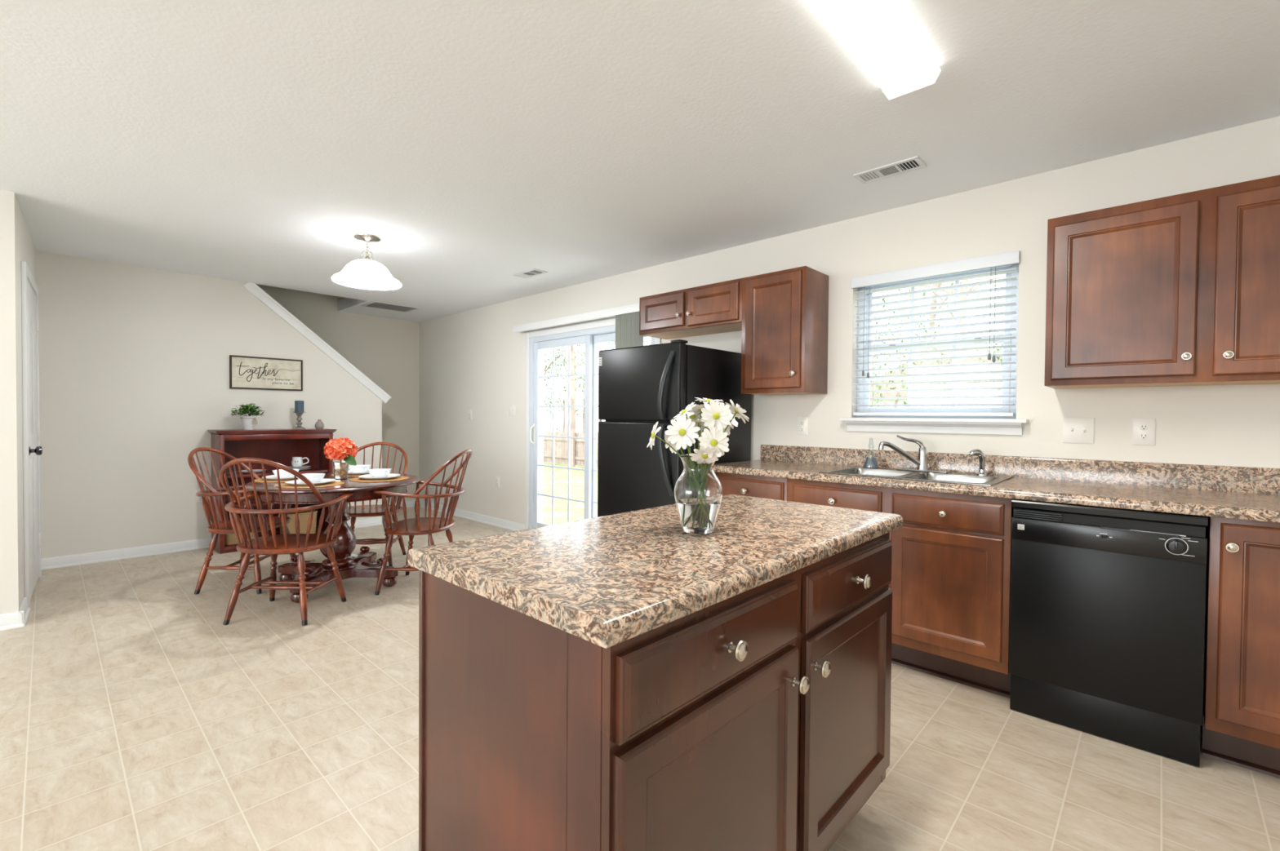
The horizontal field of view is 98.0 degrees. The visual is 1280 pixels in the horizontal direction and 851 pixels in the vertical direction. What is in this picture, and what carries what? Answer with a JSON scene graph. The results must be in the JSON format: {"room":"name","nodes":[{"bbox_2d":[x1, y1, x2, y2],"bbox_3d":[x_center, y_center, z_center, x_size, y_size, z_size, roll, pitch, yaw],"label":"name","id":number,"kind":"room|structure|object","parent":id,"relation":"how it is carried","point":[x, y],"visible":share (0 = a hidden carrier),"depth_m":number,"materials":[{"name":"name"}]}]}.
{"room":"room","nodes":[
{"label":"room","id":0,"kind":"room"},
{"bbox_2d":[0,189,36,614],"bbox_3d":[-5.937,-0.079,1.627,1.610,2.410,5.655,1,1,43],"label":"wall","id":1,"kind":"structure","parent":0,"point":[16,245],"depth_m":3.08,"materials":[{"name":"white paint"}]},
{"bbox_2d":[0,610,23,631],"bbox_3d":[-5.367,1.099,1.068,0.026,0.083,5.605,1,1,43],"label":"baseboard","id":2,"kind":"structure","parent":1,"relation":"attached to","point":[9,620],"depth_m":3.08,"materials":[{"name":"white paint"}]},
{"bbox_2d":[17,597,31,626],"bbox_3d":[-3.576,1.078,3.231,0.026,0.083,0.360,0,1,-44],"label":"baseboard","id":3,"kind":"structure","parent":1,"relation":"attached to","point":[24,606],"depth_m":3.20,"materials":[{"name":"white paint"}]},
{"bbox_2d":[21,261,42,608],"bbox_3d":[-4.039,0.058,3.705,0.990,2.100,0.081,1,1,43],"label":"door","id":4,"kind":"structure","parent":1,"relation":"in","point":[32,450],"depth_m":3.55,"materials":[{"name":"white paint"}]},
{"bbox_2d":[35,251,381,558],"bbox_3d":[-3.835,-0.118,5.061,0.120,2.410,2.842,1,1,43],"label":"wall","id":5,"kind":"structure","parent":0,"point":[134,361],"depth_m":4.65,"materials":[{"name":"white paint"}]},
{"bbox_2d":[40,516,382,569],"bbox_3d":[-3.687,1.045,5.142,0.026,0.083,2.537,1,1,43],"label":"baseboard","id":6,"kind":"structure","parent":5,"relation":"attached to","point":[46,563],"depth_m":4.60,"materials":[{"name":"white paint"}]},
{"bbox_2d":[229,355,302,391],"bbox_3d":[-3.530,-0.491,5.270,0.024,0.303,0.586,1,1,43],"label":"wall sign","id":7,"kind":"object","parent":5,"relation":"attached to","point":[261,369],"visible":1,"depth_m":5.25,"materials":[{"name":"brown wood"}]},
{"bbox_2d":[243,282,391,403],"bbox_3d":[-3.251,-0.797,5.667,0.180,1.114,1.345,1,1,43],"label":"trim","id":8,"kind":"structure","parent":5,"relation":"attached to","point":[252,288],"depth_m":5.55,"materials":[{"name":"white paint"}]},
{"bbox_2d":[256,284,419,502],"bbox_3d":[-5.973,-1.365,4.065,0.120,4.900,9.181,1,1,43],"label":"wall","id":9,"kind":"structure","parent":0,"point":[384,350],"depth_m":6.96,"materials":[{"name":"beige paint"}]},
{"bbox_2d":[382,500,415,507],"bbox_3d":[-3.211,1.019,6.966,0.026,0.083,0.921,1,1,43],"label":"baseboard","id":10,"kind":"structure","parent":9,"relation":"attached to","point":[410,504],"depth_m":7.20,"materials":[{"name":"white paint"}]},
{"bbox_2d":[0,0,1279,322],"bbox_3d":[-2.461,-1.300,0.705,9.800,0.120,9.281,1,1,43],"label":"ceiling","id":11,"kind":"structure","parent":0,"point":[483,144],"depth_m":2.26,"materials":[{"name":"white paint"}]},
{"bbox_2d":[330,232,402,290],"bbox_3d":[-1.860,-1.128,3.793,0.436,0.316,0.436,1,1,43],"label":"pendant lamp","id":12,"kind":"object","parent":11,"relation":"hanging from","point":[364,273],"visible":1,"depth_m":3.77,"materials":[{"name":"white glass"}]},
{"bbox_2d":[361,301,419,312],"bbox_3d":[-2.800,-1.331,6.245,0.370,0.008,0.500,1,1,43],"label":"ceiling vent","id":13,"kind":"object","parent":11,"relation":"in","point":[375,304],"visible":1,"depth_m":6.23,"materials":[{"name":"white metal"}]},
{"bbox_2d":[512,268,547,278],"bbox_3d":[-0.936,-1.290,4.724,0.310,0.008,0.140,1,1,43],"label":"ceiling vent","id":14,"kind":"object","parent":11,"relation":"in","point":[532,273],"visible":1,"depth_m":4.71,"materials":[{"name":"white metal"}]},
{"bbox_2d":[807,0,940,100],"bbox_3d":[0.531,-1.202,1.510,0.190,0.054,1.253,1,1,43],"label":"fluorescent ceiling light","id":15,"kind":"object","parent":11,"relation":"attached to","point":[878,33],"visible":1,"depth_m":1.71,"materials":[{"name":"white plastic"}]},
{"bbox_2d":[853,155,926,184],"bbox_3d":[1.213,-1.239,2.704,0.300,0.008,0.136,1,1,43],"label":"ceiling vent","id":16,"kind":"object","parent":11,"relation":"in","point":[908,165],"visible":1,"depth_m":2.69,"materials":[{"name":"white metal"}]},
{"bbox_2d":[0,506,1279,850],"bbox_3d":[-2.552,1.219,0.745,9.900,0.100,9.381,1,1,43],"label":"floor","id":17,"kind":"structure","parent":0,"point":[132,718],"depth_m":2.02,"materials":[{"name":"tile"}]},
{"bbox_2d":[187,447,296,594],"bbox_3d":[-2.805,0.636,3.910,0.566,0.964,0.627,0,1,-3],"label":"chair","id":18,"kind":"object","parent":17,"relation":"on","point":[225,527],"visible":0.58,"depth_m":3.73,"materials":[{"name":"brown wood"}]},
{"bbox_2d":[207,428,337,554],"bbox_3d":[-3.392,0.563,5.165,0.368,1.052,0.946,1,1,43],"label":"sideboard","id":19,"kind":"object","parent":17,"relation":"on","point":[277,446],"visible":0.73,"depth_m":5.18,"materials":[{"name":"brown wood"}]},
{"bbox_2d":[224,533,252,545],"bbox_3d":[-3.604,0.953,4.983,0.282,0.172,0.252,1,1,43],"label":"wicker basket","id":20,"kind":"object","parent":19,"relation":"on","point":[229,540],"visible":0.08,"depth_m":4.85,"materials":[{"name":"beige wicker"}]},
{"bbox_2d":[230,403,265,430],"bbox_3d":[-3.526,-0.080,4.995,0.253,0.237,0.266,1,1,43],"label":"potted plant","id":21,"kind":"object","parent":19,"relation":"on","point":[247,422],"visible":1,"depth_m":4.97,"materials":[{"name":"green plant"}]},
{"bbox_2d":[278,510,317,534],"bbox_3d":[-3.279,0.930,5.330,0.282,0.212,0.292,1,1,43],"label":"wicker basket","id":22,"kind":"object","parent":19,"relation":"on","point":[304,517],"visible":0.39,"depth_m":5.25,"materials":[{"name":"beige wicker"}]},
{"bbox_2d":[293,412,306,429],"bbox_3d":[-3.246,-0.046,5.296,0.110,0.165,0.110,1,1,43],"label":"candle holder","id":23,"kind":"object","parent":19,"relation":"on","point":[299,415],"visible":0.94,"depth_m":5.28,"materials":[{"name":"grey metal"}]},
{"bbox_2d":[294,400,303,412],"bbox_3d":[-3.245,-0.186,5.294,0.076,0.113,0.076,1,1,43],"label":"pillar candle","id":24,"kind":"object","parent":23,"relation":"on","point":[299,405],"visible":1,"depth_m":5.26,"materials":[{"name":"blue wax"}]},
{"bbox_2d":[299,467,311,471],"bbox_3d":[-3.253,0.417,5.301,0.204,0.019,0.204,1,1,43],"label":"plate","id":25,"kind":"object","parent":19,"relation":"on","point":[307,468],"visible":0.45,"depth_m":5.28,"materials":[{"name":"white ceramic"}]},
{"bbox_2d":[288,465,311,469],"bbox_3d":[-3.253,0.399,5.300,0.204,0.019,0.204,1,1,43],"label":"plate","id":26,"kind":"object","parent":25,"relation":"on","point":[302,466],"visible":0.79,"depth_m":5.29,"materials":[{"name":"white ceramic"}]},
{"bbox_2d":[291,457,309,466],"bbox_3d":[-3.244,0.345,5.301,0.095,0.088,0.139,1,1,43],"label":"mug","id":27,"kind":"object","parent":26,"relation":"on","point":[296,461],"visible":1,"depth_m":5.26,"materials":[{"name":"white ceramic"}]},
{"bbox_2d":[218,457,353,626],"bbox_3d":[-2.124,0.651,3.290,0.627,0.964,0.566,0,1,0],"label":"chair","id":28,"kind":"object","parent":17,"relation":"on","point":[273,544],"visible":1,"depth_m":3.20,"materials":[{"name":"brown wood"}]},
{"bbox_2d":[244,472,420,603],"bbox_3d":[-2.132,0.751,3.924,1.081,0.738,1.081,0,1,-11],"label":"dining table","id":29,"kind":"object","parent":17,"relation":"on","point":[363,564],"visible":0.77,"depth_m":3.83,"materials":[{"name":"brown wood"}]},
{"bbox_2d":[254,478,298,483],"bbox_3d":[-2.482,0.376,3.899,0.396,0.006,0.386,1,1,43],"label":"placemat","id":30,"kind":"object","parent":29,"relation":"on","point":[261,480],"visible":0.27,"depth_m":3.77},
{"bbox_2d":[262,475,297,479],"bbox_3d":[-2.482,0.363,3.899,0.268,0.020,0.268,0,1,-5],"label":"dinner plate","id":31,"kind":"object","parent":30,"relation":"on","point":[270,477],"visible":0.52,"depth_m":3.81,"materials":[{"name":"white ceramic"}]},
{"bbox_2d":[272,469,299,478],"bbox_3d":[-2.482,0.339,3.898,0.144,0.056,0.144,0,1,-2],"label":"bowl","id":32,"kind":"object","parent":31,"relation":"on","point":[282,474],"visible":0.67,"depth_m":3.85,"materials":[{"name":"white ceramic"}]},
{"bbox_2d":[275,480,344,488],"bbox_3d":[-2.144,0.384,3.623,0.396,0.006,0.386,1,1,43],"label":"placemat","id":33,"kind":"object","parent":29,"relation":"on","point":[286,486],"visible":0.56,"depth_m":3.53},
{"bbox_2d":[285,478,335,485],"bbox_3d":[-2.144,0.370,3.623,0.268,0.020,0.268,0,1,0],"label":"dinner plate","id":34,"kind":"object","parent":33,"relation":"on","point":[324,481],"visible":0.62,"depth_m":3.60,"materials":[{"name":"white ceramic"}]},
{"bbox_2d":[297,473,325,483],"bbox_3d":[-2.144,0.346,3.623,0.144,0.056,0.144,0,1,2],"label":"bowl","id":35,"kind":"object","parent":34,"relation":"on","point":[313,477],"visible":0.65,"depth_m":3.60,"materials":[{"name":"white ceramic"}]},
{"bbox_2d":[333,461,348,479],"bbox_3d":[-2.130,0.320,3.959,0.098,0.122,0.098,1,1,43],"label":"vase","id":36,"kind":"object","parent":29,"relation":"on","point":[340,469],"visible":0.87,"depth_m":3.92,"materials":[{"name":"clear glass"}]},
{"bbox_2d":[323,437,357,466],"bbox_3d":[-2.128,0.225,3.955,0.214,0.283,0.215,0,1,-30],"label":"hydrangea","id":37,"kind":"object","parent":36,"relation":"in","point":[334,449],"visible":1,"depth_m":3.91,"materials":[{"name":"orange plant"}]},
{"bbox_2d":[331,474,361,477],"bbox_3d":[-2.151,0.373,4.267,0.396,0.006,0.386,1,1,43],"label":"placemat","id":38,"kind":"object","parent":29,"relation":"on","point":[332,475],"visible":0.14,"depth_m":4.10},
{"bbox_2d":[347,469,369,475],"bbox_3d":[-2.151,0.360,4.267,0.268,0.020,0.268,0,1,-6],"label":"dinner plate","id":39,"kind":"object","parent":38,"relation":"on","point":[349,473],"visible":0.45,"depth_m":4.17,"materials":[{"name":"white ceramic"}]},
{"bbox_2d":[348,465,371,472],"bbox_3d":[-2.151,0.336,4.266,0.144,0.056,0.144,0,1,-2],"label":"bowl","id":40,"kind":"object","parent":39,"relation":"on","point":[357,468],"visible":0.83,"depth_m":4.22,"materials":[{"name":"white ceramic"}]},
{"bbox_2d":[349,475,408,482],"bbox_3d":[-1.858,0.380,3.972,0.396,0.006,0.386,1,1,43],"label":"placemat","id":41,"kind":"object","parent":29,"relation":"on","point":[400,477],"visible":0.61,"depth_m":3.87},
{"bbox_2d":[358,473,400,479],"bbox_3d":[-1.858,0.367,3.972,0.268,0.020,0.268,0,1,-9],"label":"dinner plate","id":42,"kind":"object","parent":41,"relation":"on","point":[368,477],"visible":0.8,"depth_m":3.92,"materials":[{"name":"white ceramic"}]},
{"bbox_2d":[368,468,391,477],"bbox_3d":[-1.858,0.343,3.972,0.144,0.056,0.144,0,1,-10],"label":"bowl","id":43,"kind":"object","parent":42,"relation":"on","point":[378,473],"visible":0.94,"depth_m":3.92,"materials":[{"name":"white ceramic"}]},
{"bbox_2d":[347,442,408,566],"bbox_3d":[-2.217,0.629,4.582,0.627,0.964,0.566,0,1,-8],"label":"chair","id":44,"kind":"object","parent":17,"relation":"on","point":[361,511],"visible":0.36,"depth_m":4.61,"materials":[{"name":"brown wood"}]},
{"bbox_2d":[373,449,472,595],"bbox_3d":[-1.478,0.646,3.914,0.566,0.964,0.627,0,1,1],"label":"chair","id":45,"kind":"object","parent":17,"relation":"on","point":[418,526],"visible":0.82,"depth_m":3.74,"materials":[{"name":"brown wood"}]},
{"bbox_2d":[418,532,892,850],"bbox_3d":[0.142,0.742,1.407,0.645,0.875,1.142,1,1,43],"label":"base cabinet","id":46,"kind":"object","parent":17,"relation":"on","point":[757,718],"visible":0.94,"depth_m":1.04,"materials":[{"name":"brown wood"}]},
{"bbox_2d":[407,494,902,648],"bbox_3d":[0.142,0.284,1.429,0.626,0.036,1.214,1,1,43],"label":"countertop","id":47,"kind":"structure","parent":46,"relation":"on","point":[606,582],"depth_m":1.13,"materials":[{"name":"stone"}]},
{"bbox_2d":[674,454,722,534],"bbox_3d":[0.146,0.171,1.397,0.122,0.191,0.122,1,1,32],"label":"glass vase","id":48,"kind":"object","parent":47,"relation":"on","point":[698,491],"visible":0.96,"depth_m":1.36,"materials":[{"name":"clear glass"}]},
{"bbox_2d":[646,422,681,456],"bbox_3d":[0.066,0.121,1.401,0.110,0.262,0.074,0,1,-28],"label":"daisy","id":49,"kind":"object","parent":48,"relation":"in","point":[654,432],"visible":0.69,"depth_m":1.38,"materials":[{"name":"white plant"}]},
{"bbox_2d":[664,434,684,456],"bbox_3d":[0.106,0.085,1.399,0.118,0.154,0.031,1,1,30],"label":"daisy","id":50,"kind":"object","parent":48,"relation":"in","point":[666,437],"visible":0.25,"depth_m":1.42,"materials":[{"name":"white plant"}]},
{"bbox_2d":[664,415,700,456],"bbox_3d":[0.126,0.115,1.358,0.124,0.277,0.049,0,1,-25],"label":"daisy","id":51,"kind":"object","parent":48,"relation":"in","point":[682,431],"visible":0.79,"depth_m":1.35,"materials":[{"name":"white plant"}]},
{"bbox_2d":[673,402,696,457],"bbox_3d":[0.113,0.051,1.396,0.069,0.222,0.080,1,1,31],"label":"daisy","id":52,"kind":"object","parent":48,"relation":"in","point":[687,408],"visible":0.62,"depth_m":1.39,"materials":[{"name":"white plant"}]},
{"bbox_2d":[680,410,702,453],"bbox_3d":[0.129,0.059,1.425,0.078,0.205,0.083,1,1,43],"label":"daisy","id":53,"kind":"object","parent":48,"relation":"in","point":[693,416],"visible":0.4,"depth_m":1.43,"materials":[{"name":"white plant"}]},
{"bbox_2d":[691,418,705,454],"bbox_3d":[0.144,0.072,1.384,0.074,0.180,0.076,1,1,43],"label":"daisy","id":54,"kind":"object","parent":48,"relation":"in","point":[698,422],"visible":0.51,"depth_m":1.38,"materials":[{"name":"white plant"}]},
{"bbox_2d":[688,404,710,447],"bbox_3d":[0.154,0.053,1.414,0.073,0.218,0.072,1,1,43],"label":"daisy","id":55,"kind":"object","parent":48,"relation":"in","point":[697,408],"visible":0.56,"depth_m":1.41,"materials":[{"name":"white plant"}]},
{"bbox_2d":[688,445,719,463],"bbox_3d":[0.165,0.149,1.357,0.070,0.208,0.117,1,1,25],"label":"daisy","id":56,"kind":"object","parent":48,"relation":"in","point":[700,456],"visible":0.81,"depth_m":1.33,"materials":[{"name":"white plant"}]},
{"bbox_2d":[697,426,728,458],"bbox_3d":[0.177,0.127,1.349,0.076,0.253,0.054,1,1,4],"label":"daisy","id":57,"kind":"object","parent":48,"relation":"in","point":[715,438],"visible":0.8,"depth_m":1.33,"materials":[{"name":"white plant"}]},
{"bbox_2d":[700,399,732,431],"bbox_3d":[0.164,0.095,1.368,0.115,0.317,0.049,1,1,30],"label":"daisy","id":58,"kind":"object","parent":48,"relation":"in","point":[714,415],"visible":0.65,"depth_m":1.36,"materials":[{"name":"white plant"}]},
{"bbox_2d":[723,399,749,432],"bbox_3d":[0.224,0.048,1.402,0.108,0.228,0.068,1,1,27],"label":"daisy","id":59,"kind":"object","parent":48,"relation":"in","point":[737,411],"visible":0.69,"depth_m":1.39,"materials":[{"name":"white plant"}]},
{"bbox_2d":[597,339,751,517],"bbox_3d":[0.219,0.314,3.752,0.704,1.656,0.851,1,1,43],"label":"refrigerator","id":60,"kind":"object","parent":17,"relation":"on","point":[640,387],"visible":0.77,"depth_m":3.48,"materials":[{"name":"black metal"}]},
{"bbox_2d":[714,471,786,501],"bbox_3d":[0.795,0.715,3.385,0.507,0.875,0.655,1,1,43],"label":"base cabinet","id":61,"kind":"object","parent":17,"relation":"on","point":[759,486],"visible":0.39,"depth_m":3.12,"materials":[{"name":"brown wood"}]},
{"bbox_2d":[786,478,1015,697],"bbox_3d":[1.353,0.728,2.862,1.022,0.875,0.655,1,1,43],"label":"base cabinet","id":62,"kind":"object","parent":17,"relation":"on","point":[950,584],"visible":0.64,"depth_m":2.48,"materials":[{"name":"brown wood"}]},
{"bbox_2d":[713,444,1279,523],"bbox_3d":[1.846,0.231,2.415,3.370,0.140,0.635,1,1,43],"label":"countertop","id":63,"kind":"structure","parent":62,"relation":"on","point":[1243,493],"depth_m":2.46,"materials":[{"name":"stone"}]},
{"bbox_2d":[878,435,949,473],"bbox_3d":[1.446,0.149,2.939,0.292,0.195,0.217,1,1,43],"label":"faucet","id":64,"kind":"object","parent":63,"relation":"on","point":[922,463],"visible":1,"depth_m":2.96,"materials":[{"name":"silver metal"}]},
{"bbox_2d":[818,466,1013,486],"bbox_3d":[1.391,0.343,2.832,0.774,0.192,0.507,1,1,43],"label":"sink","id":65,"kind":"object","parent":63,"relation":"in","point":[883,473],"visible":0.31,"depth_m":2.83,"materials":[{"name":"silver metal"}]},
{"bbox_2d":[863,457,878,468],"bbox_3d":[1.315,0.156,3.162,0.082,0.172,0.082,1,1,43],"label":"soap dispenser","id":66,"kind":"object","parent":65,"relation":"on","point":[870,462],"visible":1,"depth_m":3.14,"materials":[{"name":"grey plastic"}]},
{"bbox_2d":[968,448,987,475],"bbox_3d":[1.700,0.185,2.797,0.088,0.133,0.048,1,1,13],"label":"sprayer","id":67,"kind":"object","parent":65,"relation":"on","point":[981,456],"visible":1,"depth_m":2.78,"materials":[{"name":"silver metal"}]},
{"bbox_2d":[760,444,1279,494],"bbox_3d":[2.056,0.210,2.639,3.368,0.102,0.021,1,1,43],"label":"backsplash","id":68,"kind":"structure","parent":63,"relation":"on","point":[1212,477],"depth_m":2.64,"materials":[{"name":"stone"}]},
{"bbox_2d":[1008,499,1208,767],"bbox_3d":[1.917,0.742,2.297,0.562,0.868,0.618,1,1,43],"label":"dishwasher","id":69,"kind":"object","parent":17,"relation":"on","point":[1108,605],"visible":1,"depth_m":2.07,"materials":[{"name":"black metal"}]},
{"bbox_2d":[1201,515,1279,778],"bbox_3d":[2.253,0.750,2.019,0.296,0.875,0.655,1,1,43],"label":"base cabinet","id":70,"kind":"object","parent":17,"relation":"on","point":[1241,713],"visible":0.96,"depth_m":1.85,"materials":[{"name":"brown wood"}]},
{"bbox_2d":[418,115,1279,524],"bbox_3d":[0.268,-0.074,4.423,8.740,2.410,0.140,1,1,43],"label":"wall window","id":71,"kind":"structure","parent":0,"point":[473,360],"depth_m":3.13,"materials":[{"name":"white paint"}]},
{"bbox_2d":[419,500,524,531],"bbox_3d":[-2.044,1.037,6.486,2.385,0.083,0.026,1,1,43],"label":"baseboard","id":72,"kind":"structure","parent":71,"relation":"attached to","point":[508,525],"depth_m":6.21,"materials":[{"name":"white paint"}]},
{"bbox_2d":[508,404,515,416],"bbox_3d":[-1.343,-0.160,5.825,0.118,0.118,0.017,1,1,43],"label":"light switch","id":73,"kind":"object","parent":71,"relation":"attached to","point":[512,408],"visible":1,"depth_m":5.82,"materials":[{"name":"white plastic"}]},
{"bbox_2d":[512,303,643,348],"bbox_3d":[-0.579,0.046,5.036,1.830,2.065,0.125,1,1,43],"label":"vertical blind","id":74,"kind":"object","parent":71,"relation":"attached to","point":[627,317],"visible":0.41,"depth_m":4.59,"materials":[{"name":"white paint"}]},
{"bbox_2d":[524,318,661,529],"bbox_3d":[-0.463,0.094,5.081,1.810,2.040,0.182,1,1,43],"label":"door","id":75,"kind":"structure","parent":71,"relation":"attached to","point":[590,334],"depth_m":5.40,"materials":[{"name":"white plastic"}]},
{"bbox_2d":[537,345,585,524],"bbox_3d":[-0.755,0.110,5.333,0.720,1.755,0.016,1,1,43],"label":"grille","id":76,"kind":"object","parent":75,"relation":"attached to","point":[540,347],"depth_m":5.40,"materials":[{"name":"white plastic"}]},
{"bbox_2d":[594,341,614,503],"bbox_3d":[-0.156,0.123,4.839,0.710,1.755,0.016,1,1,43],"label":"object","id":77,"kind":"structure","parent":75,"relation":"attached to","point":[596,374],"depth_m":5.07,"materials":[{"name":"white plastic"}]},
{"bbox_2d":[639,278,742,339],"bbox_3d":[0.411,-0.808,3.943,0.897,0.279,0.354,1,1,43],"label":"upper cabinet","id":78,"kind":"object","parent":71,"relation":"attached to","point":[715,308],"visible":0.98,"depth_m":3.84,"materials":[{"name":"brown wood"}]},
{"bbox_2d":[741,266,828,395],"bbox_3d":[0.895,-0.568,3.491,0.435,0.737,0.354,1,1,43],"label":"upper cabinet","id":79,"kind":"object","parent":71,"relation":"attached to","point":[785,313],"visible":1,"depth_m":3.37,"materials":[{"name":"brown wood"}]},
{"bbox_2d":[797,417,808,435],"bbox_3d":[1.050,0.004,3.589,0.072,0.116,0.008,1,1,43],"label":"electrical outlet","id":80,"kind":"object","parent":71,"relation":"attached to","point":[802,422],"visible":1,"depth_m":3.58,"materials":[{"name":"white plastic"}]},
{"bbox_2d":[850,250,1019,416],"bbox_3d":[1.600,-0.467,3.089,0.847,0.827,0.076,1,1,43],"label":"window blind","id":81,"kind":"object","parent":71,"relation":"attached to","point":[1012,257],"visible":1,"depth_m":3.05,"materials":[{"name":"white plastic"}]},
{"bbox_2d":[856,263,1018,418],"bbox_3d":[1.657,-0.459,3.150,0.839,0.835,0.078,1,1,43],"label":"window","id":82,"kind":"structure","parent":71,"relation":"attached to","point":[1011,325],"depth_m":3.09,"materials":[{"name":"white plastic"}]},
{"bbox_2d":[1062,417,1094,444],"bbox_3d":[2.070,0.023,2.627,0.118,0.120,0.017,1,1,43],"label":"light switch","id":83,"kind":"object","parent":71,"relation":"attached to","point":[1075,430],"visible":1,"depth_m":2.63,"materials":[{"name":"white plastic"}]},
{"bbox_2d":[1132,417,1155,445],"bbox_3d":[2.241,0.027,2.473,0.076,0.120,0.008,1,1,43],"label":"electrical outlet","id":84,"kind":"object","parent":71,"relation":"attached to","point":[1143,429],"visible":1,"depth_m":2.47,"materials":[{"name":"white plastic"}]},
{"bbox_2d":[1138,432,1148,439],"bbox_3d":[2.239,0.047,2.471,0.031,0.031,0.002,1,1,43],"label":"receptacle","id":85,"kind":"object","parent":84,"relation":"attached to","point":[1142,436],"depth_m":2.47,"materials":[{"name":"white plastic"}]},
{"bbox_2d":[1044,174,1279,389],"bbox_3d":[2.223,-0.537,2.248,0.914,0.737,0.354,1,1,43],"label":"upper cabinet","id":86,"kind":"object","parent":71,"relation":"attached to","point":[1183,289],"visible":1,"depth_m":2.19,"materials":[{"name":"brown wood"}]},
{"bbox_2d":[840,417,1029,435],"bbox_3d":[1.593,0.000,3.084,0.937,0.080,0.147,1,1,43],"label":"window sill","id":87,"kind":"structure","parent":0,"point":[966,426],"depth_m":3.01,"materials":[{"name":"white paint"}]},
{"label":"outside","id":88,"kind":"structure","parent":0,"visible":0},
{"bbox_2d":[543,432,598,524],"bbox_3d":[5.739,1.446,24.445,65.000,0.100,36.499,1,1,43],"label":"ground","id":89,"kind":"structure","parent":88,"point":[576,488],"depth_m":12.60,"materials":[{"name":"green plant"}]},
{"bbox_2d":[543,360,563,420],"bbox_3d":[-5.372,-1.416,30.532,3.583,5.240,2.333,1,1,43],"label":"tree","id":90,"kind":"object","parent":89,"relation":"on","point":[544,380],"visible":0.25,"depth_m":30.19,"materials":[{"name":"green plant"}]},
{"bbox_2d":[543,346,565,376],"bbox_3d":[-4.894,-3.251,26.119,3.695,9.087,2.643,1,1,30],"label":"tree","id":91,"kind":"object","parent":89,"relation":"on","point":[546,369],"visible":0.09,"depth_m":25.70,"materials":[{"name":"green plant"}]},
{"bbox_2d":[543,347,567,431],"bbox_3d":[-5.060,-1.781,32.284,2.977,5.930,2.366,1,1,43],"label":"tree","id":92,"kind":"object","parent":89,"relation":"on","point":[558,348],"visible":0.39,"depth_m":32.20,"materials":[{"name":"green plant"}]},
{"bbox_2d":[543,344,585,432],"bbox_3d":[-3.757,-1.377,25.412,3.569,5.373,2.340,1,1,43],"label":"tree","id":93,"kind":"object","parent":89,"relation":"on","point":[563,362],"visible":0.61,"depth_m":25.64,"materials":[{"name":"green plant"}]},
{"bbox_2d":[543,430,598,467],"bbox_3d":[-0.216,0.840,17.274,36.095,1.250,0.140,1,1,43],"label":"fence","id":94,"kind":"object","parent":89,"relation":"on","point":[561,445],"visible":0.07,"depth_m":19.58,"materials":[{"name":"beige wood"}]},
{"bbox_2d":[545,344,597,425],"bbox_3d":[-3.114,-1.545,27.678,3.692,5.634,2.734,1,1,43],"label":"tree","id":95,"kind":"object","parent":89,"relation":"on","point":[582,353],"visible":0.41,"depth_m":27.48,"materials":[{"name":"green plant"}]},
{"bbox_2d":[566,344,585,432],"bbox_3d":[-3.123,-4.016,23.408,4.225,10.712,3.374,1,1,43],"label":"tree","id":96,"kind":"object","parent":89,"relation":"on","point":[573,367],"visible":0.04,"depth_m":23.13,"materials":[{"name":"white plant"}]},
{"bbox_2d":[556,343,598,433],"bbox_3d":[-3.035,-1.971,29.343,3.765,6.433,2.390,1,1,43],"label":"tree","id":97,"kind":"object","parent":89,"relation":"on","point":[583,385],"visible":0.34,"depth_m":29.25,"materials":[{"name":"green plant"}]},
{"bbox_2d":[870,306,906,408],"bbox_3d":[6.072,-1.036,15.741,3.368,5.160,2.299,1,1,43],"label":"tree","id":98,"kind":"object","parent":89,"relation":"on","point":[889,330],"visible":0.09,"depth_m":15.12,"materials":[{"name":"green plant"}]},
{"bbox_2d":[870,298,952,408],"bbox_3d":[7.493,-1.075,16.262,2.355,5.248,3.048,0,1,-18],"label":"tree","id":99,"kind":"object","parent":89,"relation":"on","point":[900,357],"visible":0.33,"depth_m":16.28,"materials":[{"name":"green plant"}]},
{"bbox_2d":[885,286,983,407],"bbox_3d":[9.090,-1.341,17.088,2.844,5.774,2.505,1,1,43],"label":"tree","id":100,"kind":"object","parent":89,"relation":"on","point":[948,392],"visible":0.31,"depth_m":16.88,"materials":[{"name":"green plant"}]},
{"bbox_2d":[870,336,1003,418],"bbox_3d":[13.234,-0.825,21.854,8.200,4.650,6.800,1,1,43],"label":"neighbor house","id":101,"kind":"structure","parent":89,"relation":"on","point":[966,393],"depth_m":19.47,"materials":[{"name":"white"}]},
{"bbox_2d":[888,274,1005,407],"bbox_3d":[7.180,-2.921,12.666,4.177,9.054,3.079,1,1,34],"label":"tree","id":102,"kind":"object","parent":89,"relation":"on","point":[959,369],"visible":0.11,"depth_m":12.57,"materials":[{"name":"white plant"}]},
{"bbox_2d":[920,278,1003,408],"bbox_3d":[7.187,-3.108,13.937,4.320,9.378,2.465,1,1,43],"label":"tree","id":103,"kind":"object","parent":89,"relation":"on","point":[923,393],"visible":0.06,"depth_m":13.76,"materials":[{"name":"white plant"}]},
{"bbox_2d":[949,315,1003,404],"bbox_3d":[11.282,-1.010,16.862,3.132,5.160,2.314,1,1,43],"label":"tree","id":104,"kind":"object","parent":89,"relation":"on","point":[998,350],"visible":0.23,"depth_m":17.28,"materials":[{"name":"green plant"}]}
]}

